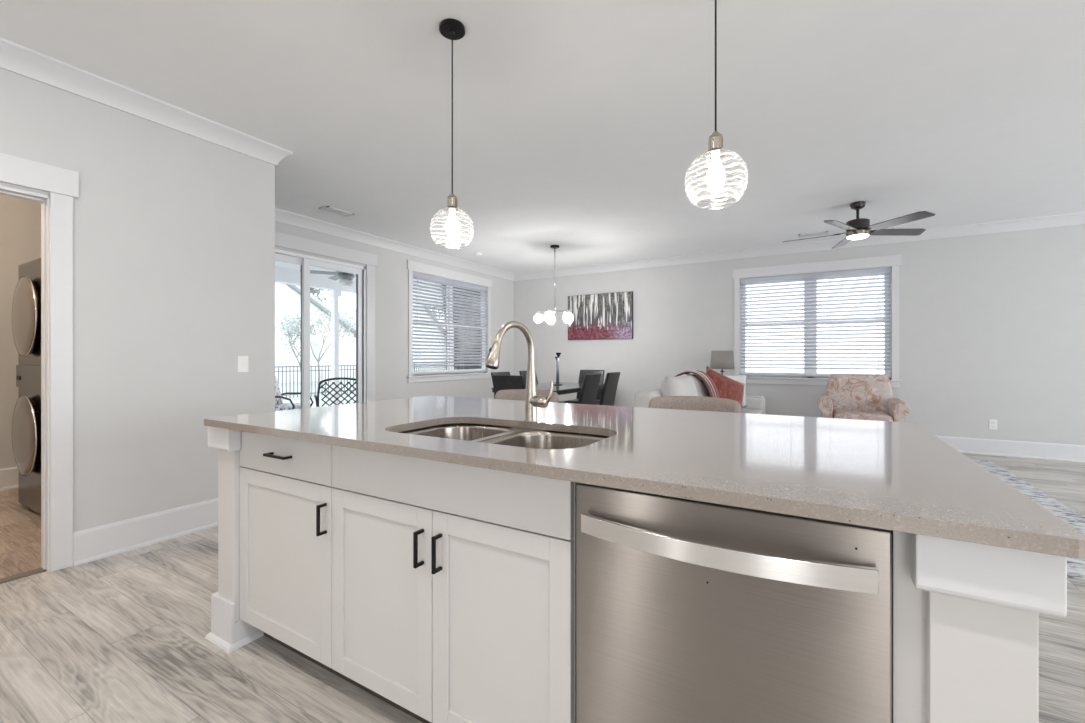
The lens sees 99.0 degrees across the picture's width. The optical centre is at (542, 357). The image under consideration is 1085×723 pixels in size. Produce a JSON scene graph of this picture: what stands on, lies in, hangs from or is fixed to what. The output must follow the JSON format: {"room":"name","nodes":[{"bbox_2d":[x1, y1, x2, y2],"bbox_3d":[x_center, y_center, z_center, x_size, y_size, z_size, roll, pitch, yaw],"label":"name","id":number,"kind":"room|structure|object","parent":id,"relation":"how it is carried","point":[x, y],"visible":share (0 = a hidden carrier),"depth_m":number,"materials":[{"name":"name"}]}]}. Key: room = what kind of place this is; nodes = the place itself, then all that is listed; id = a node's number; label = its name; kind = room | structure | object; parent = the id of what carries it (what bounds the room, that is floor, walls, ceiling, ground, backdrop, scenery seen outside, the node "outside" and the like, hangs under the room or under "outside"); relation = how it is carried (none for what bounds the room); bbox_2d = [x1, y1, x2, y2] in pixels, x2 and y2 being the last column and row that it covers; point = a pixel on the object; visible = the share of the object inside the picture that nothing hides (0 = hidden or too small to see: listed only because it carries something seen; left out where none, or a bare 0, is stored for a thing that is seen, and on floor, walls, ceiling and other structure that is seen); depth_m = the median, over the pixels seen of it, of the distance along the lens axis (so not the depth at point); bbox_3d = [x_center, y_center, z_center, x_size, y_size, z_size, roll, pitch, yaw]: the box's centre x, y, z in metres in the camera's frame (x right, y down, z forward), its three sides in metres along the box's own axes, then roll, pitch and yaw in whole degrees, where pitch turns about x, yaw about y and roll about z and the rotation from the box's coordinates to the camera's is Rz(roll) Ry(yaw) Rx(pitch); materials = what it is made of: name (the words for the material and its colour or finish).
{"room":"kitchen","nodes":[
{"label":"kitchen","id":0,"kind":"room"},
{"bbox_2d":[0,194,40,468],"bbox_3d":[-4.056,-0.212,2.902,2.565,2.745,2.925,0,0,30],"label":"wall","id":1,"kind":"structure","parent":0,"point":[20,219],"depth_m":4.09,"materials":[{"name":"paint"}]},
{"bbox_2d":[0,467,17,490],"bbox_3d":[-3.974,1.068,2.924,2.445,0.184,2.805,0,0,30],"label":"baseboard","id":2,"kind":"structure","parent":1,"relation":"attached to","point":[8,476],"depth_m":4.08,"materials":[{"name":"paint"}]},
{"bbox_2d":[0,68,274,531],"bbox_3d":[-3.222,-0.212,1.677,0.115,2.745,4.420,0,0,30],"label":"wall","id":3,"kind":"structure","parent":0,"point":[174,230],"depth_m":2.89,"materials":[{"name":"paint"}]},
{"bbox_2d":[0,153,78,583],"bbox_3d":[-2.953,0.064,2.108,0.141,2.192,1.196,0,0,30],"label":"door frame","id":4,"kind":"structure","parent":3,"relation":"in","point":[62,184],"depth_m":2.52,"materials":[{"name":"paint"}]},
{"bbox_2d":[238,356,247,371],"bbox_3d":[-2.163,0.050,3.350,0.012,0.116,0.072,0,0,30],"label":"light switch","id":5,"kind":"object","parent":3,"relation":"attached to","point":[242,360],"visible":1,"depth_m":3.35,"materials":[{"name":"white plastic"}]},
{"bbox_2d":[0,37,1084,280],"bbox_3d":[1.915,-1.528,1.803,11.530,0.115,9.850,0,0,30],"label":"trim","id":6,"kind":"structure","parent":3,"relation":"attached to","point":[15,58],"depth_m":5.09,"materials":[{"name":"paint"}]},
{"bbox_2d":[73,435,1084,565],"bbox_3d":[1.915,1.068,1.803,11.530,0.184,9.850,0,0,30],"label":"baseboard","id":7,"kind":"structure","parent":3,"relation":"attached to","point":[103,541],"depth_m":3.00,"materials":[{"name":"paint"}]},
{"bbox_2d":[275,283,355,382],"bbox_3d":[-20.542,-1.765,30.147,13.000,6.550,11.100,0,0,30],"label":"house","id":8,"kind":"structure","parent":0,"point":[287,297],"depth_m":28.20,"materials":[{"name":"white"}]},
{"bbox_2d":[275,261,440,304],"bbox_3d":[-3.120,-1.405,7.757,2.950,0.370,7.800,0,0,30],"label":"ceiling","id":9,"kind":"structure","parent":0,"point":[285,273],"depth_m":8.00,"materials":[{"name":"white plastic"}]},
{"bbox_2d":[300,269,354,286],"bbox_3d":[-2.970,-1.270,7.085,1.216,0.380,1.169,0,0,30],"label":"fan","id":10,"kind":"object","parent":9,"relation":"hanging from","point":[346,279],"visible":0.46,"depth_m":6.97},
{"bbox_2d":[275,221,513,400],"bbox_3d":[-1.983,-0.212,6.663,0.120,2.745,5.430,0,0,30],"label":"wall","id":11,"kind":"structure","parent":0,"point":[391,272],"depth_m":6.54,"materials":[{"name":"paint"}]},
{"bbox_2d":[275,232,376,407],"bbox_3d":[-2.794,-0.095,5.261,0.146,2.510,2.130,0,0,30],"label":"door","id":12,"kind":"structure","parent":11,"relation":"in","point":[365,276],"depth_m":5.68,"materials":[{"name":"paint"}]},
{"bbox_2d":[407,260,491,382],"bbox_3d":[-1.466,-0.507,7.496,0.165,1.755,1.990,0,0,30],"label":"window","id":13,"kind":"structure","parent":11,"relation":"in","point":[412,266],"depth_m":7.53,"materials":[{"name":"paint"}]},
{"bbox_2d":[413,272,486,373],"bbox_3d":[-1.447,-0.491,7.485,0.066,1.489,1.778,0,0,30],"label":"window blind","id":14,"kind":"object","parent":13,"relation":"attached to","point":[418,276],"visible":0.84,"depth_m":7.39,"materials":[{"name":"white plastic"}]},
{"bbox_2d":[0,0,1084,273],"bbox_3d":[1.441,-1.660,2.082,12.870,0.150,10.090,0,0,30],"label":"ceiling","id":15,"kind":"structure","parent":0,"point":[579,126],"depth_m":2.91,"materials":[{"name":"paint"}]},
{"bbox_2d":[319,206,354,216],"bbox_3d":[-2.228,-1.579,5.026,0.150,0.012,0.330,0,0,30],"label":"ceiling vent","id":16,"kind":"object","parent":15,"relation":"in","point":[326,208],"visible":1,"depth_m":5.01,"materials":[{"name":"metal"}]},
{"bbox_2d":[430,18,473,248],"bbox_3d":[-0.434,-1.061,2.229,0.208,1.048,0.209,0,0,30],"label":"pendant light","id":17,"kind":"object","parent":15,"relation":"hanging from","point":[452,29],"visible":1,"depth_m":2.21,"materials":[{"name":"white glass"}]},
{"bbox_2d":[445,193,458,212],"bbox_3d":[-0.434,-0.745,2.229,0.066,0.084,0.066,0,0,30],"label":"socket","id":18,"kind":"object","parent":17,"relation":"attached to","point":[452,202],"depth_m":2.21,"materials":[{"name":"silver metal"}]},
{"bbox_2d":[533,245,572,323],"bbox_3d":[0.179,-1.034,6.589,0.592,1.102,0.591,0,0,30],"label":"chandelier","id":19,"kind":"object","parent":15,"relation":"hanging from","point":[567,316],"visible":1,"depth_m":6.60,"materials":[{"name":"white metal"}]},
{"bbox_2d":[684,0,747,208],"bbox_3d":[0.604,-1.061,1.617,0.208,1.048,0.209,0,0,30],"label":"pendant light","id":20,"kind":"object","parent":15,"relation":"hanging from","point":[715,176],"visible":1,"depth_m":1.60,"materials":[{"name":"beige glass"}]},
{"bbox_2d":[706,131,725,159],"bbox_3d":[0.604,-0.745,1.617,0.066,0.084,0.066,0,0,30],"label":"socket","id":21,"kind":"object","parent":20,"relation":"attached to","point":[715,141],"depth_m":1.60,"materials":[{"name":"silver metal"}]},
{"bbox_2d":[798,231,827,236],"bbox_3d":[3.476,-1.579,5.961,0.330,0.012,0.140,0,0,30],"label":"ceiling vent","id":22,"kind":"object","parent":15,"relation":"in","point":[822,232],"visible":1,"depth_m":5.95,"materials":[{"name":"paint"}]},
{"bbox_2d":[783,201,935,248],"bbox_3d":[3.209,-1.401,4.800,1.282,0.368,1.309,0,0,30],"label":"ceiling fan","id":23,"kind":"object","parent":15,"relation":"hanging from","point":[858,228],"visible":1,"depth_m":4.69,"materials":[{"name":"brown metal"}]},
{"bbox_2d":[847,234,868,239],"bbox_3d":[3.246,-1.231,4.773,0.192,0.028,0.192,0,0,30],"label":"diffuser","id":24,"kind":"object","parent":23,"relation":"attached to","point":[849,236],"depth_m":4.73,"materials":[{"name":"white glass"}]},
{"bbox_2d":[0,453,1084,722],"bbox_3d":[1.441,1.210,2.082,12.630,0.100,9.850,0,0,30],"label":"floor","id":25,"kind":"structure","parent":0,"point":[118,638],"depth_m":1.83,"materials":[{"name":"grey wood"}]},
{"bbox_2d":[12,258,40,514],"bbox_3d":[-3.588,0.223,3.705,0.686,1.875,0.797,0,0,30],"label":"dryer","id":26,"kind":"object","parent":25,"relation":"on","point":[26,304],"visible":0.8,"depth_m":3.34,"materials":[{"name":"metal"}]},
{"bbox_2d":[205,426,263,652],"bbox_3d":[-1.275,0.717,1.929,0.194,0.887,0.150,0,0,30],"label":"island post","id":27,"kind":"object","parent":25,"relation":"on","point":[228,632],"visible":0.58,"depth_m":1.87,"materials":[{"name":"paint"}]},
{"bbox_2d":[239,431,352,683],"bbox_3d":[-0.819,0.717,1.976,0.591,0.887,0.665,0,0,30],"label":"base cabinet","id":28,"kind":"object","parent":25,"relation":"on","point":[285,484],"visible":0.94,"depth_m":1.71,"materials":[{"name":"paint"}]},
{"bbox_2d":[204,396,1084,558],"bbox_3d":[0.014,0.260,1.795,2.442,0.027,1.293,0,0,30],"label":"countertop","id":29,"kind":"structure","parent":28,"relation":"on","point":[894,476],"depth_m":1.15,"materials":[{"name":"stone"}]},
{"bbox_2d":[397,423,607,448],"bbox_3d":[-0.149,0.372,1.573,0.817,0.197,0.496,0,0,30],"label":"sink","id":30,"kind":"object","parent":29,"relation":"in","point":[493,434],"visible":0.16,"depth_m":1.73,"materials":[{"name":"metal"}]},
{"bbox_2d":[485,321,552,420],"bbox_3d":[-0.102,0.056,1.725,0.279,0.381,0.112,0,0,-37],"label":"kitchen faucet","id":31,"kind":"object","parent":29,"relation":"on","point":[532,401],"visible":1,"depth_m":1.77,"materials":[{"name":"silver metal"}]},
{"bbox_2d":[332,445,577,722],"bbox_3d":[-0.172,0.722,1.596,0.908,0.876,0.665,0,0,30],"label":"base cabinet","id":32,"kind":"object","parent":25,"relation":"on","point":[454,585],"visible":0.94,"depth_m":1.30,"materials":[{"name":"paint"}]},
{"bbox_2d":[491,371,509,382],"bbox_3d":[-0.366,0.685,6.483,0.591,0.951,0.450,0,0,30],"label":"dining chair","id":33,"kind":"object","parent":25,"relation":"on","point":[506,372],"visible":0.16,"depth_m":6.57,"materials":[{"name":"black leather"}]},
{"bbox_2d":[492,375,525,395],"bbox_3d":[-0.268,0.685,5.594,0.450,0.951,0.591,0,0,30],"label":"dining chair","id":34,"kind":"object","parent":25,"relation":"on","point":[500,382],"visible":0.28,"depth_m":5.36,"materials":[{"name":"black leather"}]},
{"bbox_2d":[494,389,558,402],"bbox_3d":[-0.174,0.690,2.945,0.492,0.942,0.486,0,0,30],"label":"bar stool","id":35,"kind":"object","parent":25,"relation":"on","point":[511,394],"visible":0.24,"depth_m":3.15,"materials":[{"name":"fabric"}]},
{"bbox_2d":[519,371,565,402],"bbox_3d":[-0.001,0.685,7.103,0.591,0.951,0.450,0,0,30],"label":"dining chair","id":36,"kind":"object","parent":25,"relation":"on","point":[522,373],"visible":0.13,"depth_m":7.09,"materials":[{"name":"black leather"}]},
{"bbox_2d":[491,382,603,396],"bbox_3d":[0.169,0.780,6.493,0.960,0.760,1.660,0,0,30],"label":"dining table","id":37,"kind":"object","parent":25,"relation":"on","point":[566,387],"visible":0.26,"depth_m":6.11,"materials":[{"name":"clear glass"}]},
{"bbox_2d":[553,353,561,384],"bbox_3d":[0.217,0.168,6.673,0.140,0.465,0.140,0,0,30],"label":"candle holder","id":38,"kind":"object","parent":37,"relation":"on","point":[557,354],"visible":0.96,"depth_m":6.67,"materials":[{"name":"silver metal"}]},
{"bbox_2d":[566,370,603,403],"bbox_3d":[0.674,0.685,7.351,0.450,0.951,0.591,0,0,30],"label":"dining chair","id":39,"kind":"object","parent":25,"relation":"on","point":[583,373],"visible":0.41,"depth_m":7.48,"materials":[{"name":"black leather"}]},
{"bbox_2d":[578,374,600,404],"bbox_3d":[0.396,0.685,5.883,0.591,0.951,0.450,0,0,30],"label":"dining chair","id":40,"kind":"object","parent":25,"relation":"on","point":[588,394],"visible":0.46,"depth_m":5.70,"materials":[{"name":"black leather"}]},
{"bbox_2d":[595,372,619,405],"bbox_3d":[0.757,0.685,6.575,0.591,0.951,0.450,0,0,30],"label":"dining chair","id":41,"kind":"object","parent":25,"relation":"on","point":[609,390],"visible":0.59,"depth_m":6.40,"materials":[{"name":"black leather"}]},
{"bbox_2d":[648,396,741,412],"bbox_3d":[0.750,0.690,2.401,0.492,0.942,0.486,0,0,30],"label":"bar stool","id":42,"kind":"object","parent":25,"relation":"on","point":[699,403],"visible":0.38,"depth_m":2.57,"materials":[{"name":"fabric"}]},
{"bbox_2d":[576,483,891,722],"bbox_3d":[0.474,0.724,1.183,0.610,0.872,0.681,0,0,30],"label":"dishwasher","id":43,"kind":"object","parent":25,"relation":"on","point":[688,611],"visible":0.96,"depth_m":0.92,"materials":[{"name":"metal"}]},
{"bbox_2d":[892,531,1066,722],"bbox_3d":[0.709,0.717,0.761,0.217,0.887,0.150,0,0,30],"label":"island post","id":44,"kind":"object","parent":25,"relation":"on","point":[965,615],"visible":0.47,"depth_m":0.72,"materials":[{"name":"paint"}]},
{"bbox_2d":[971,459,1084,579],"bbox_3d":[2.849,1.154,4.374,2.870,0.012,3.430,0,0,30],"label":"area rug","id":45,"kind":"object","parent":25,"relation":"on","point":[1075,567],"visible":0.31,"depth_m":3.61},
{"bbox_2d":[634,372,764,413],"bbox_3d":[1.894,0.665,5.233,0.913,0.966,2.660,0,0,30],"label":"sofa","id":46,"kind":"object","parent":45,"relation":"on","point":[685,384],"visible":0.23,"depth_m":4.49,"materials":[{"name":"fabric"}]},
{"bbox_2d":[660,374,697,395],"bbox_3d":[1.396,0.425,4.656,0.305,0.485,0.740,0,0,30],"label":"cushion","id":47,"kind":"object","parent":46,"relation":"on","point":[682,385],"depth_m":4.41,"materials":[{"name":"fabric"}]},
{"bbox_2d":[674,370,719,397],"bbox_3d":[1.679,0.425,5.241,0.597,0.544,0.555,0,0,30],"label":"throw blanket","id":48,"kind":"object","parent":46,"relation":"on","point":[709,383],"visible":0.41,"depth_m":5.13,"materials":[{"name":"fabric"}]},
{"bbox_2d":[686,374,709,396],"bbox_3d":[1.772,0.425,5.293,0.305,0.485,0.740,0,0,30],"label":"cushion","id":49,"kind":"object","parent":46,"relation":"on","point":[702,390],"depth_m":5.04,"materials":[{"name":"fabric"}]},
{"bbox_2d":[706,366,744,408],"bbox_3d":[2.161,0.470,5.540,0.747,0.728,0.278,0,0,-14],"label":"throw pillow","id":50,"kind":"object","parent":46,"relation":"on","point":[728,388],"visible":0.45,"depth_m":5.50,"materials":[{"name":"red fabric"}]},
{"bbox_2d":[726,375,745,406],"bbox_3d":[2.454,0.445,6.098,0.420,0.430,0.179,0,0,22],"label":"throw pillow","id":51,"kind":"object","parent":46,"relation":"on","point":[740,378],"visible":0.16,"depth_m":6.00,"materials":[{"name":"white fabric"}]},
{"bbox_2d":[742,408,762,413],"bbox_3d":[2.348,0.745,5.839,0.720,0.150,0.745,0,0,30],"label":"seat cushion","id":52,"kind":"object","parent":46,"relation":"on","point":[744,410],"depth_m":5.81,"materials":[{"name":"fabric"}]},
{"bbox_2d":[818,374,910,421],"bbox_3d":[3.796,0.683,5.538,0.870,0.930,0.797,0,0,30],"label":"armchair","id":53,"kind":"object","parent":45,"relation":"on","point":[848,396],"visible":0.63,"depth_m":5.61,"materials":[{"name":"fabric"}]},
{"bbox_2d":[833,409,892,421],"bbox_3d":[3.756,0.728,5.471,0.550,0.160,0.640,0,0,30],"label":"seat cushion","id":54,"kind":"object","parent":53,"relation":"on","point":[857,414],"depth_m":5.31,"materials":[{"name":"fabric"}]},
{"bbox_3d":[2.594,0.865,6.689,0.410,0.590,0.410,0,0,30],"label":"side table","id":55,"kind":"object","parent":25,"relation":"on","visible":0},
{"bbox_2d":[710,351,734,374],"bbox_3d":[2.594,0.240,6.689,0.333,0.660,0.333,0,0,30],"label":"table lamp","id":56,"kind":"object","parent":55,"relation":"on","point":[722,360],"visible":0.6,"depth_m":6.56,"materials":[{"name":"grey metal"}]},
{"bbox_2d":[514,224,1084,444],"bbox_3d":[4.445,-0.212,6.098,11.770,2.745,0.120,0,0,30],"label":"wall","id":57,"kind":"structure","parent":0,"point":[992,325],"depth_m":5.75,"materials":[{"name":"paint"}]},
{"bbox_2d":[568,291,632,339],"bbox_3d":[0.983,-0.702,8.043,1.210,0.790,0.038,0,0,30],"label":"painting","id":58,"kind":"object","parent":57,"relation":"attached to","point":[604,315],"visible":0.95,"depth_m":8.00,"materials":[{"name":"fabric"}]},
{"bbox_2d":[733,254,901,386],"bbox_3d":[3.748,-0.462,6.482,2.018,1.697,0.165,0,0,30],"label":"window","id":59,"kind":"structure","parent":57,"relation":"in","point":[895,261],"depth_m":6.47,"materials":[{"name":"paint"}]},
{"bbox_2d":[740,267,890,377],"bbox_3d":[3.736,-0.446,6.463,1.806,1.431,0.066,0,0,30],"label":"window blind","id":60,"kind":"object","parent":59,"relation":"attached to","point":[882,271],"visible":0.98,"depth_m":6.43,"materials":[{"name":"white plastic"}]},
{"bbox_2d":[989,419,996,429],"bbox_3d":[5.343,0.800,5.494,0.072,0.116,0.009,0,0,30],"label":"wall outlet","id":61,"kind":"object","parent":57,"relation":"attached to","point":[992,423],"visible":1,"depth_m":5.49,"materials":[{"name":"white plastic"}]},
{"bbox_3d":[-3.120,1.350,7.757,2.950,0.320,7.800,0,0,30],"label":"floor","id":62,"kind":"structure","parent":0,"visible":0},
{"bbox_2d":[275,376,313,410],"bbox_3d":[-3.789,0.715,6.716,0.664,0.954,0.688,0,0,-5],"label":"patio chair","id":63,"kind":"object","parent":62,"relation":"on","point":[279,405],"visible":0.16,"depth_m":6.74,"materials":[{"name":"metal"}]},
{"bbox_2d":[275,376,282,404],"bbox_3d":[-3.950,0.490,6.703,0.199,0.505,0.540,0,0,-5],"label":"cushion","id":64,"kind":"object","parent":63,"relation":"on","point":[278,401],"depth_m":6.80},
{"bbox_2d":[275,403,300,410],"bbox_3d":[-3.731,0.735,6.721,0.500,0.090,0.560,0,0,-5],"label":"cushion","id":65,"kind":"object","parent":63,"relation":"on","point":[278,406],"depth_m":6.56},
{"bbox_2d":[328,289,341,404],"bbox_3d":[-3.773,-0.015,8.431,0.170,2.410,0.170,0,0,30],"label":"porch post","id":66,"kind":"object","parent":62,"relation":"on","point":[334,294],"visible":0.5,"depth_m":8.40,"materials":[{"name":"white plastic"}]},
{"bbox_2d":[314,377,355,406],"bbox_3d":[-2.962,0.738,6.787,0.688,0.907,0.664,0,0,-26],"label":"patio chair","id":67,"kind":"object","parent":62,"relation":"on","point":[339,378],"visible":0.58,"depth_m":6.50,"materials":[{"name":"metal"}]},
{"label":"outside","id":68,"kind":"structure","parent":0,"visible":0},
{"bbox_2d":[279,369,442,406],"bbox_3d":[-23.497,1.585,37.051,61.900,0.150,80.000,0,0,30],"label":"lawn","id":69,"kind":"structure","parent":68,"point":[295,399],"depth_m":20.33,"materials":[{"name":"green plant"}]},
{"bbox_2d":[275,312,328,402],"bbox_3d":[-6.747,0.127,13.060,1.316,2.772,2.099,0,0,-7],"label":"tree","id":70,"kind":"object","parent":69,"relation":"on","point":[312,328],"visible":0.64,"depth_m":12.68,"materials":[{"name":"green plant"}]},
{"bbox_2d":[280,308,355,391],"bbox_3d":[-9.359,-0.340,19.806,3.187,3.707,1.969,0,0,-36],"label":"tree","id":71,"kind":"object","parent":69,"relation":"on","point":[286,317],"visible":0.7,"depth_m":19.95,"materials":[{"name":"green plant"}]},
{"bbox_2d":[310,287,330,303],"bbox_3d":[-33.991,-7.112,60.799,13.322,17.258,14.296,0,0,30],"label":"tree","id":72,"kind":"object","parent":69,"relation":"on","point":[313,291],"visible":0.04,"depth_m":61.90,"materials":[{"name":"green plant"}]},
{"bbox_2d":[275,363,438,398],"bbox_3d":[-8.132,0.885,18.705,0.040,1.250,24.020,0,0,30],"label":"fence","id":73,"kind":"object","parent":69,"relation":"on","point":[433,367],"visible":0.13,"depth_m":17.85,"materials":[{"name":"metal"}]},
{"bbox_2d":[339,304,443,371],"bbox_3d":[-21.365,-2.415,54.365,13.000,7.850,17.000,0,0,30],"label":"house","id":74,"kind":"structure","parent":69,"relation":"on","point":[350,313],"depth_m":55.17,"materials":[{"name":"white"}]},
{"bbox_2d":[428,306,441,317],"bbox_3d":[-19.966,-7.860,80.562,12.545,18.760,15.524,0,0,30],"label":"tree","id":75,"kind":"object","parent":69,"relation":"on","point":[428,306],"visible":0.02,"depth_m":82.57,"materials":[{"name":"green plant"}]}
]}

